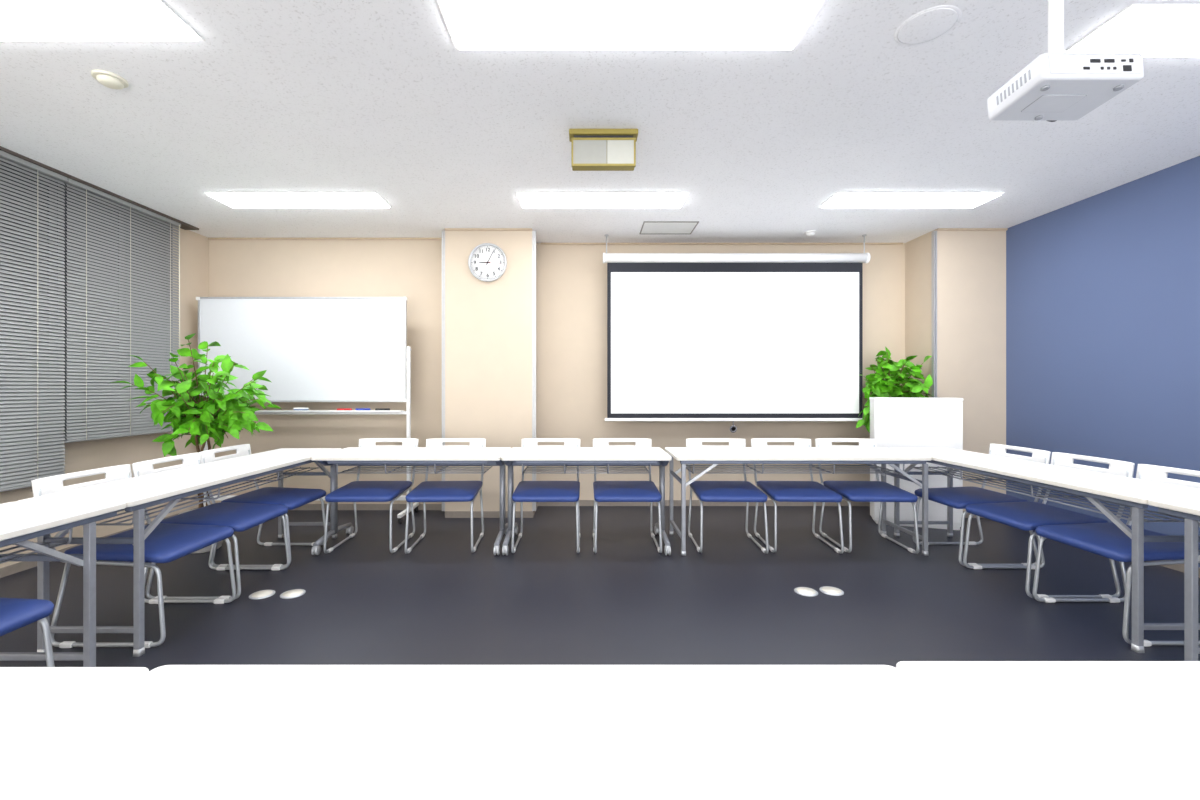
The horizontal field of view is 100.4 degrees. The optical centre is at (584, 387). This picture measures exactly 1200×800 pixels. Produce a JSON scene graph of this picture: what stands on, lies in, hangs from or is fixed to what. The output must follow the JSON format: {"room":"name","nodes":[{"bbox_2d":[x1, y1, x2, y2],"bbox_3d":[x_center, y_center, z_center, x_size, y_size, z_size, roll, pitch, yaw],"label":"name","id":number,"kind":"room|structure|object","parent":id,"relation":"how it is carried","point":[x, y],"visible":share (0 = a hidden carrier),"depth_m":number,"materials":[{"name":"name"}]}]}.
{"room":"meeting room","nodes":[
{"label":"meeting room","id":0,"kind":"room"},
{"bbox_2d":[0,226,208,567],"bbox_3d":[-3.800,-0.138,1.525,0.200,2.675,7.450,0,0,0],"label":"wall","id":1,"kind":"structure","parent":0,"point":[194,247],"depth_m":4.28,"materials":[{"name":"beige paint"}]},
{"bbox_2d":[0,157,56,438],"bbox_3d":[-3.685,-0.410,2.838,0.030,2.080,1.276,0,0,0],"label":"window","id":2,"kind":"structure","parent":1,"relation":"in","point":[0,157],"depth_m":3.31,"materials":[{"name":"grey glass"}]},
{"bbox_2d":[0,150,67,491],"bbox_3d":[-3.605,-0.409,2.863,0.040,2.099,1.206,0,0,0],"label":"blind","id":3,"kind":"object","parent":2,"relation":"attached to","point":[37,455],"visible":0.87,"depth_m":3.25,"materials":[{"name":"white plastic"}]},
{"bbox_2d":[0,507,197,577],"bbox_3d":[-3.695,1.170,1.355,0.010,0.060,7.110,0,0,0],"label":"baseboard","id":4,"kind":"structure","parent":1,"relation":"attached to","point":[24,565],"depth_m":3.29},
{"bbox_2d":[0,146,198,229],"bbox_3d":[-3.630,-1.467,2.810,0.130,0.016,3.620,0,0,0],"label":"trim","id":5,"kind":"structure","parent":1,"relation":"attached to","point":[185,226],"depth_m":3.65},
{"bbox_2d":[57,181,172,439],"bbox_3d":[-3.685,-0.540,3.965,0.030,1.820,0.970,0,0,0],"label":"window","id":6,"kind":"structure","parent":1,"relation":"in","point":[65,185],"depth_m":3.82,"materials":[{"name":"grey glass"}]},
{"bbox_2d":[64,178,180,442],"bbox_3d":[-3.598,-0.539,3.955,0.054,1.839,0.970,0,0,0],"label":"blind","id":7,"kind":"object","parent":6,"relation":"attached to","point":[97,420],"visible":0.84,"depth_m":3.83,"materials":[{"name":"white plastic"}]},
{"bbox_2d":[209,240,441,503],"bbox_3d":[-2.400,-0.138,5.085,3.000,2.675,0.330,0,0,0],"label":"wall","id":8,"kind":"structure","parent":0,"point":[411,269],"depth_m":4.92,"materials":[{"name":"beige paint"}]},
{"bbox_2d":[208,238,441,239],"bbox_3d":[-2.515,-1.466,4.912,2.370,0.018,0.015,0,0,0],"label":"trim","id":9,"kind":"structure","parent":8,"relation":"attached to","point":[208,238],"depth_m":4.91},
{"bbox_2d":[293,504,441,509],"bbox_3d":[-2.498,1.170,4.915,2.404,0.060,0.010,0,0,0],"label":"baseboard","id":10,"kind":"structure","parent":8,"relation":"attached to","point":[306,506],"depth_m":4.91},
{"bbox_2d":[0,0,1199,242],"bbox_3d":[0.050,-1.525,1.550,8.100,0.100,7.500,0,0,0],"label":"ceiling","id":11,"kind":"structure","parent":0,"point":[379,96],"depth_m":2.76,"materials":[{"name":"white paint"}]},
{"bbox_2d":[0,0,204,41],"bbox_3d":[-2.295,-1.466,1.970,1.370,0.017,0.300,0,0,0],"label":"recessed light","id":12,"kind":"object","parent":11,"relation":"in","point":[20,20],"visible":1,"depth_m":1.99,"materials":[{"name":"white plastic"}]},
{"bbox_2d":[91,69,128,88],"bbox_3d":[-2.260,-1.457,2.380,0.130,0.036,0.130,0,0,0],"label":"smoke detector","id":13,"kind":"object","parent":11,"relation":"attached to","point":[111,80],"visible":1,"depth_m":2.35,"materials":[{"name":"white plastic"}]},
{"bbox_2d":[203,192,391,207],"bbox_3d":[-2.220,-1.466,3.915,1.300,0.017,0.310,0,0,0],"label":"recessed light","id":14,"kind":"object","parent":11,"relation":"in","point":[232,199],"visible":1,"depth_m":3.87,"materials":[{"name":"white plastic"}]},
{"bbox_2d":[516,192,689,207],"bbox_3d":[0.135,-1.466,3.915,1.310,0.017,0.310,0,0,0],"label":"recessed light","id":15,"kind":"object","parent":11,"relation":"in","point":[526,199],"visible":1,"depth_m":3.87,"materials":[{"name":"white plastic"}]},
{"bbox_2d":[569,129,637,170],"bbox_3d":[0.106,-1.371,2.890,0.394,0.208,0.100,0,0,0],"label":"box fixture","id":16,"kind":"object","parent":11,"relation":"attached to","point":[591,149],"visible":1,"depth_m":2.85,"materials":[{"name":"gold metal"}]},
{"bbox_2d":[437,0,824,49],"bbox_3d":[0.175,-1.466,2.022,1.470,0.017,0.305,0,0,0],"label":"recessed light","id":17,"kind":"object","parent":11,"relation":"in","point":[471,24],"visible":1,"depth_m":2.01,"materials":[{"name":"white plastic"}]},
{"bbox_2d":[639,221,698,233],"bbox_3d":[0.765,-1.471,4.600,0.490,0.008,0.350,0,0,0],"label":"ceiling hatch","id":18,"kind":"object","parent":11,"relation":"attached to","point":[648,227],"visible":1,"depth_m":4.58,"materials":[{"name":"white metal"}]},
{"bbox_2d":[603,234,870,432],"bbox_3d":[1.450,-0.522,4.820,2.556,1.906,0.100,0,0,0],"label":"projection screen","id":19,"kind":"object","parent":11,"relation":"hanging from","point":[733,337],"visible":0.96,"depth_m":4.82,"materials":[{"name":"white fabric"}]},
{"bbox_2d":[804,230,816,235],"bbox_3d":[2.130,-1.457,4.720,0.110,0.036,0.110,0,0,0],"label":"smoke detector","id":20,"kind":"object","parent":11,"relation":"attached to","point":[809,232],"visible":1,"depth_m":4.69,"materials":[{"name":"white plastic"}]},
{"bbox_2d":[818,192,1004,207],"bbox_3d":[2.530,-1.466,3.915,1.260,0.017,0.310,0,0,0],"label":"recessed light","id":21,"kind":"object","parent":11,"relation":"in","point":[840,199],"visible":1,"depth_m":3.87,"materials":[{"name":"white plastic"}]},
{"bbox_2d":[894,5,961,45],"bbox_3d":[1.395,-1.474,2.040,0.228,0.006,0.228,0,0,0],"label":"ceiling speaker","id":22,"kind":"object","parent":11,"relation":"attached to","point":[930,24],"visible":1,"depth_m":2.03},
{"bbox_2d":[987,0,1143,121],"bbox_3d":[1.629,-1.220,1.723,0.332,0.510,0.260,0,0,0],"label":"projector","id":23,"kind":"object","parent":11,"relation":"hanging from","point":[1058,84],"visible":1,"depth_m":1.67,"materials":[{"name":"plastic"}]},
{"bbox_2d":[996,70,1030,104],"bbox_3d":[1.465,-1.026,1.711,0.002,0.032,0.134,0,-5,0],"label":"vent","id":24,"kind":"object","parent":23,"relation":"attached to","point":[1022,80],"depth_m":1.71,"materials":[{"name":"white plastic"}]},
{"bbox_2d":[1066,4,1199,56],"bbox_3d":[2.775,-1.466,2.070,1.350,0.017,0.300,0,0,0],"label":"recessed light","id":25,"kind":"object","parent":11,"relation":"in","point":[1150,30],"visible":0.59,"depth_m":2.06,"materials":[{"name":"white plastic"}]},
{"bbox_2d":[0,506,1199,670],"bbox_3d":[0.050,1.250,1.550,8.100,0.100,7.500,0,0,0],"label":"floor","id":26,"kind":"structure","parent":0,"point":[440,602],"depth_m":2.88,"materials":[{"name":"grey carpet"}]},
{"bbox_2d":[0,598,54,666],"bbox_3d":[-2.228,0.811,1.585,0.623,0.778,0.496,0,0,0],"label":"chair","id":27,"kind":"object","parent":26,"relation":"on","point":[15,613],"visible":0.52,"depth_m":1.76,"materials":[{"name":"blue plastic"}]},
{"bbox_2d":[0,501,125,666],"bbox_3d":[-2.222,0.845,1.266,0.501,0.710,1.791,0,0,0],"label":"folding table","id":28,"kind":"object","parent":26,"relation":"on","point":[20,521],"visible":0.87,"depth_m":2.01,"materials":[{"name":"white laminate"}]},
{"bbox_2d":[0,528,72,563],"bbox_3d":[-2.227,0.576,1.266,0.320,0.116,1.520,0,0,0],"label":"wire shelf","id":29,"kind":"object","parent":28,"relation":"attached to","point":[56,544],"depth_m":1.96,"materials":[{"name":"grey metal"}]},
{"bbox_2d":[0,667,148,767],"bbox_3d":[-1.351,0.845,0.655,1.191,0.710,0.460,0,0,0],"label":"table","id":30,"kind":"object","parent":26,"relation":"on","point":[36,703],"visible":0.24,"depth_m":0.79,"materials":[{"name":"white laminate"}]},
{"bbox_2d":[31,464,235,647],"bbox_3d":[-2.253,0.811,2.550,0.623,0.778,0.496,0,0,0],"label":"chair","id":31,"kind":"object","parent":26,"relation":"on","point":[166,543],"visible":0.56,"depth_m":2.43,"materials":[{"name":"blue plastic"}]},
{"bbox_2d":[18,448,340,656],"bbox_3d":[-2.222,0.845,3.115,0.501,0.710,1.901,0,0,0],"label":"folding table","id":32,"kind":"object","parent":26,"relation":"on","point":[139,493],"visible":0.67,"depth_m":2.44,"materials":[{"name":"white laminate"}]},
{"bbox_2d":[95,467,318,524],"bbox_3d":[-2.227,0.576,3.115,0.320,0.116,1.630,0,0,0],"label":"wire shelf","id":33,"kind":"object","parent":32,"relation":"attached to","point":[207,498],"depth_m":2.84,"materials":[{"name":"grey metal"}]},
{"bbox_2d":[111,333,280,553],"bbox_3d":[-2.835,0.401,3.720,1.090,1.598,0.811,0,0,0],"label":"potted plant","id":34,"kind":"object","parent":26,"relation":"on","point":[201,416],"visible":0.93,"depth_m":3.64,"materials":[{"name":"plant"}]},
{"bbox_2d":[178,509,221,553],"bbox_3d":[-2.840,1.060,3.720,0.294,0.280,0.294,0,0,0],"label":"chair","id":35,"kind":"object","parent":34,"relation":"attached to","point":[207,549],"depth_m":3.65,"materials":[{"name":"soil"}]},
{"bbox_2d":[132,453,289,598],"bbox_3d":[-2.253,0.811,3.060,0.623,0.778,0.496,0,0,0],"label":"chair","id":36,"kind":"object","parent":26,"relation":"on","point":[240,517],"visible":0.6,"depth_m":2.99,"materials":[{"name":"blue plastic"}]},
{"bbox_2d":[249,590,274,599],"bbox_3d":[-1.872,1.196,2.900,0.130,0.009,0.130,0,0,0],"label":"floor outlet","id":37,"kind":"object","parent":26,"relation":"on","point":[262,594],"visible":1,"depth_m":2.89,"materials":[{"name":"metal"}]},
{"bbox_2d":[199,444,327,566],"bbox_3d":[-2.268,0.811,3.570,0.623,0.778,0.496,0,0,0],"label":"chair","id":38,"kind":"object","parent":26,"relation":"on","point":[293,498],"visible":0.54,"depth_m":3.51,"materials":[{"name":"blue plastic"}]},
{"bbox_2d":[280,589,305,598],"bbox_3d":[-1.700,1.196,2.910,0.130,0.009,0.130,0,0,0],"label":"floor outlet","id":39,"kind":"object","parent":26,"relation":"on","point":[293,593],"visible":1,"depth_m":2.90,"materials":[{"name":"metal"}]},
{"bbox_2d":[196,297,418,523],"bbox_3d":[-2.602,0.179,4.630,1.982,2.042,0.480,0,0,0],"label":"whiteboard","id":40,"kind":"object","parent":26,"relation":"on","point":[310,349],"visible":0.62,"depth_m":4.62,"materials":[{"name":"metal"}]},
{"bbox_2d":[293,408,308,409],"bbox_3d":[-2.600,0.194,4.580,0.124,0.026,0.040,0,0,0],"label":"eraser","id":41,"kind":"object","parent":40,"relation":"on","point":[293,408],"visible":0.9,"depth_m":4.56,"materials":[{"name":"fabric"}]},
{"bbox_2d":[255,410,402,411],"bbox_3d":[-2.420,0.209,4.580,1.490,0.012,0.077,0,0,0],"label":"tray","id":42,"kind":"object","parent":40,"relation":"on","point":[258,410],"depth_m":4.54,"materials":[{"name":"white plastic"}]},
{"bbox_2d":[337,408,351,409],"bbox_3d":[-2.204,0.197,4.580,0.132,0.020,0.021,0,0,0],"label":"marker pen","id":43,"kind":"object","parent":40,"relation":"on","point":[337,408],"visible":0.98,"depth_m":4.58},
{"bbox_2d":[355,408,370,409],"bbox_3d":[-2.034,0.197,4.580,0.132,0.020,0.021,0,0,0],"label":"marker pen","id":44,"kind":"object","parent":40,"relation":"on","point":[356,408],"visible":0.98,"depth_m":4.57,"materials":[{"name":"blue plastic"}]},
{"bbox_2d":[323,438,417,552],"bbox_3d":[-1.636,0.811,3.889,0.496,0.778,0.623,0,0,-1],"label":"chair","id":45,"kind":"object","parent":26,"relation":"on","point":[355,491],"visible":0.75,"depth_m":3.75,"materials":[{"name":"blue fabric"}]},
{"bbox_2d":[311,447,510,554],"bbox_3d":[-1.282,0.845,3.845,1.351,0.710,0.580,0,0,0],"label":"table","id":46,"kind":"object","parent":26,"relation":"on","point":[350,456],"visible":0.91,"depth_m":3.81,"materials":[{"name":"white laminate"}]},
{"bbox_2d":[336,464,492,473],"bbox_3d":[-1.282,0.576,3.850,1.080,0.116,0.390,0,0,0],"label":"wire shelf","id":47,"kind":"object","parent":46,"relation":"attached to","point":[357,465],"depth_m":3.81,"materials":[{"name":"grey metal"}]},
{"bbox_2d":[404,438,485,553],"bbox_3d":[-1.063,0.811,3.888,0.496,0.778,0.623,0,0,-3],"label":"chair","id":48,"kind":"object","parent":26,"relation":"on","point":[426,491],"visible":0.66,"depth_m":3.75,"materials":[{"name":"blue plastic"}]},
{"bbox_2d":[445,230,532,510],"bbox_3d":[-0.893,-0.138,4.825,0.806,2.675,0.390,0,0,0],"label":"wall pier","id":49,"kind":"object","parent":26,"relation":"on","point":[488,325],"visible":0.79,"depth_m":4.63,"materials":[{"name":"beige paint"}]},
{"bbox_2d":[442,231,444,510],"bbox_3d":[-1.312,-0.159,4.643,0.029,2.597,0.034,0,0,0],"label":"trim","id":50,"kind":"structure","parent":49,"relation":"attached to","point":[443,232],"depth_m":4.63,"materials":[{"name":"silver metal"}]},
{"bbox_2d":[468,243,506,281],"bbox_3d":[-0.898,-1.157,4.612,0.356,0.356,0.036,0,0,0],"label":"wall clock","id":51,"kind":"object","parent":49,"relation":"attached to","point":[487,262],"visible":1,"depth_m":4.62,"materials":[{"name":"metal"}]},
{"bbox_2d":[445,228,531,230],"bbox_3d":[-0.893,-1.466,4.622,0.806,0.018,0.015,0,0,0],"label":"trim","id":52,"kind":"structure","parent":49,"relation":"attached to","point":[446,229],"depth_m":4.62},
{"bbox_2d":[445,502,537,517],"bbox_3d":[-0.888,1.170,4.850,0.816,0.060,0.460,0,0,0],"label":"baseboard","id":53,"kind":"object","parent":49,"relation":"attached to","point":[448,514],"visible":0.82,"depth_m":4.62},
{"bbox_2d":[532,231,535,510],"bbox_3d":[-0.472,-0.159,4.643,0.034,2.597,0.034,0,0,0],"label":"trim","id":54,"kind":"structure","parent":49,"relation":"attached to","point":[533,232],"depth_m":4.63,"materials":[{"name":"silver metal"}]},
{"bbox_2d":[0,665,1043,799],"bbox_3d":[-0.103,0.845,0.662,1.305,0.710,0.460,0,0,0],"label":"table","id":55,"kind":"object","parent":26,"relation":"on","point":[175,732],"visible":1,"depth_m":0.70,"materials":[{"name":"white laminate"}]},
{"bbox_2d":[511,438,579,552],"bbox_3d":[-0.285,0.811,3.889,0.496,0.778,0.623,0,0,0],"label":"chair","id":56,"kind":"object","parent":26,"relation":"on","point":[526,491],"visible":0.73,"depth_m":3.73,"materials":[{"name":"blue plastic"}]},
{"bbox_2d":[501,447,671,554],"bbox_3d":[0.011,0.845,3.845,1.220,0.710,0.580,0,0,0],"label":"table","id":57,"kind":"object","parent":26,"relation":"on","point":[516,456],"visible":0.95,"depth_m":3.81,"materials":[{"name":"white laminate"}]},
{"bbox_2d":[522,464,650,473],"bbox_3d":[0.011,0.576,3.850,0.949,0.116,0.390,0,0,0],"label":"wire shelf","id":58,"kind":"object","parent":57,"relation":"attached to","point":[565,469],"depth_m":3.81,"materials":[{"name":"grey metal"}]},
{"bbox_2d":[593,438,661,552],"bbox_3d":[0.310,0.811,3.889,0.496,0.778,0.623,0,0,0],"label":"chair","id":59,"kind":"object","parent":26,"relation":"on","point":[604,491],"visible":0.73,"depth_m":3.73,"materials":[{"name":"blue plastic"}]},
{"bbox_2d":[686,438,768,553],"bbox_3d":[1.082,0.811,3.888,0.496,0.778,0.623,0,0,2],"label":"chair","id":60,"kind":"object","parent":26,"relation":"on","point":[706,491],"visible":0.72,"depth_m":3.74,"materials":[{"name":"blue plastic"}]},
{"bbox_2d":[751,438,843,553],"bbox_3d":[1.623,0.811,3.888,0.496,0.778,0.623,0,0,3],"label":"chair","id":61,"kind":"object","parent":26,"relation":"on","point":[781,491],"visible":0.7,"depth_m":3.74,"materials":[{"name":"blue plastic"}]},
{"bbox_2d":[665,447,930,555],"bbox_3d":[1.566,0.845,3.845,1.821,0.710,0.571,0,0,0],"label":"folding table","id":62,"kind":"object","parent":26,"relation":"on","point":[687,456],"visible":0.98,"depth_m":3.63,"materials":[{"name":"white laminate"}]},
{"bbox_2d":[686,464,904,473],"bbox_3d":[1.566,0.576,3.850,1.550,0.116,0.390,0,0,0],"label":"wire shelf","id":63,"kind":"object","parent":62,"relation":"attached to","point":[874,466],"depth_m":3.85,"materials":[{"name":"grey metal"}]},
{"bbox_2d":[794,587,817,596],"bbox_3d":[1.300,1.196,2.940,0.130,0.009,0.130,0,0,0],"label":"floor outlet","id":64,"kind":"object","parent":26,"relation":"on","point":[804,591],"visible":1,"depth_m":2.93,"materials":[{"name":"metal"}]},
{"bbox_2d":[819,586,843,595],"bbox_3d":[1.455,1.196,2.950,0.130,0.009,0.130,0,0,0],"label":"floor outlet","id":65,"kind":"object","parent":26,"relation":"on","point":[828,590],"visible":1,"depth_m":2.94,"materials":[{"name":"metal"}]},
{"bbox_2d":[815,438,919,553],"bbox_3d":[2.163,0.811,3.888,0.496,0.778,0.623,0,0,3],"label":"chair","id":66,"kind":"object","parent":26,"relation":"on","point":[856,491],"visible":0.7,"depth_m":3.74,"materials":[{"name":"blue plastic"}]},
{"bbox_2d":[856,347,932,432],"bbox_3d":[2.894,0.398,4.765,0.680,1.604,0.570,0,0,0],"label":"potted ficus","id":67,"kind":"object","parent":26,"relation":"on","point":[889,387],"visible":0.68,"depth_m":4.70,"materials":[{"name":"plant"}]},
{"bbox_2d":[869,397,962,529],"bbox_3d":[2.897,0.642,4.401,0.658,1.115,0.226,0,0,20],"label":"lectern","id":68,"kind":"object","parent":26,"relation":"on","point":[895,422],"visible":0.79,"depth_m":4.30,"materials":[{"name":"white plastic"}]},
{"bbox_2d":[905,229,1005,510],"bbox_3d":[3.580,-0.138,4.885,0.640,2.675,0.510,0,0,0],"label":"pier","id":69,"kind":"object","parent":26,"relation":"on","point":[971,265],"visible":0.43,"depth_m":4.63,"materials":[{"name":"beige paint"}]},
{"bbox_2d":[932,231,936,397],"bbox_3d":[3.244,-0.159,4.643,0.029,2.597,0.034,0,0,0],"label":"trim","id":70,"kind":"structure","parent":69,"relation":"attached to","point":[934,233],"depth_m":4.63,"materials":[{"name":"silver metal"}]},
{"bbox_2d":[937,228,1007,230],"bbox_3d":[3.580,-1.466,4.622,0.640,0.018,0.015,0,0,0],"label":"trim","id":71,"kind":"structure","parent":69,"relation":"attached to","point":[938,229],"depth_m":4.62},
{"bbox_2d":[963,511,982,517],"bbox_3d":[3.570,1.170,4.625,0.640,0.060,0.010,0,0,0],"label":"baseboard","id":72,"kind":"object","parent":69,"relation":"attached to","point":[967,514],"depth_m":4.62,"materials":[{"name":"grey"}]},
{"bbox_2d":[913,444,1050,565],"bbox_3d":[2.818,0.811,3.590,0.623,0.778,0.496,0,0,0],"label":"chair","id":73,"kind":"object","parent":26,"relation":"on","point":[955,497],"visible":0.6,"depth_m":3.51,"materials":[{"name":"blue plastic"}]},
{"bbox_2d":[890,448,1199,652],"bbox_3d":[2.735,0.845,3.160,0.501,0.710,1.881,0,0,0],"label":"folding table","id":74,"kind":"object","parent":26,"relation":"on","point":[1133,493],"visible":0.85,"depth_m":2.65,"materials":[{"name":"white laminate"}]},
{"bbox_2d":[910,464,1184,521],"bbox_3d":[2.730,0.576,3.160,0.320,0.116,1.610,0,0,0],"label":"wire shelf","id":75,"kind":"object","parent":74,"relation":"attached to","point":[1039,496],"depth_m":2.89,"materials":[{"name":"grey metal"}]},
{"bbox_2d":[896,661,1199,799],"bbox_3d":[1.446,0.845,0.674,1.791,0.710,0.451,0,0,0],"label":"folding table","id":76,"kind":"object","parent":26,"relation":"on","point":[1070,730],"visible":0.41,"depth_m":0.74,"materials":[{"name":"white laminate"}]},
{"bbox_2d":[963,452,1134,597],"bbox_3d":[2.818,0.811,3.080,0.623,0.778,0.496,0,0,0],"label":"chair","id":77,"kind":"object","parent":26,"relation":"on","point":[1027,516],"visible":0.59,"depth_m":3.01,"materials":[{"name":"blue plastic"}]},
{"bbox_2d":[1033,464,1199,646],"bbox_3d":[2.818,0.811,2.565,0.623,0.778,0.496,0,0,0],"label":"chair","id":78,"kind":"object","parent":26,"relation":"on","point":[1107,540],"visible":0.71,"depth_m":2.56,"materials":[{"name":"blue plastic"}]},
{"bbox_2d":[1148,499,1199,660],"bbox_3d":[2.735,0.845,1.323,0.501,0.710,1.791,0,0,0],"label":"folding table","id":79,"kind":"object","parent":26,"relation":"on","point":[1189,509],"visible":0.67,"depth_m":2.07,"materials":[{"name":"white laminate"}]},
{"bbox_2d":[536,243,904,499],"bbox_3d":[1.350,-0.138,5.170,4.500,2.675,0.160,0,0,0],"label":"wall","id":80,"kind":"structure","parent":0,"point":[571,280],"depth_m":5.09,"materials":[{"name":"beige paint"}]},
{"bbox_2d":[538,500,869,505],"bbox_3d":[1.385,1.170,5.085,3.750,0.060,0.010,0,0,0],"label":"baseboard","id":81,"kind":"structure","parent":80,"relation":"attached to","point":[581,502],"depth_m":5.08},
{"bbox_2d":[541,243,902,244],"bbox_3d":[1.390,-1.466,5.082,3.680,0.018,0.015,0,0,0],"label":"trim","id":82,"kind":"structure","parent":80,"relation":"attached to","point":[541,243],"depth_m":5.08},
{"bbox_2d":[1006,156,1199,567],"bbox_3d":[3.975,-0.138,1.525,0.150,2.675,7.450,0,0,0],"label":"wall","id":83,"kind":"structure","parent":0,"point":[1103,289],"depth_m":3.71,"materials":[{"name":"blue paint"}]},
{"bbox_2d":[1156,560,1199,577],"bbox_3d":[3.895,1.170,1.210,0.010,0.060,6.820,0,0,0],"label":"baseboard","id":84,"kind":"structure","parent":83,"relation":"attached to","point":[1179,567],"depth_m":3.28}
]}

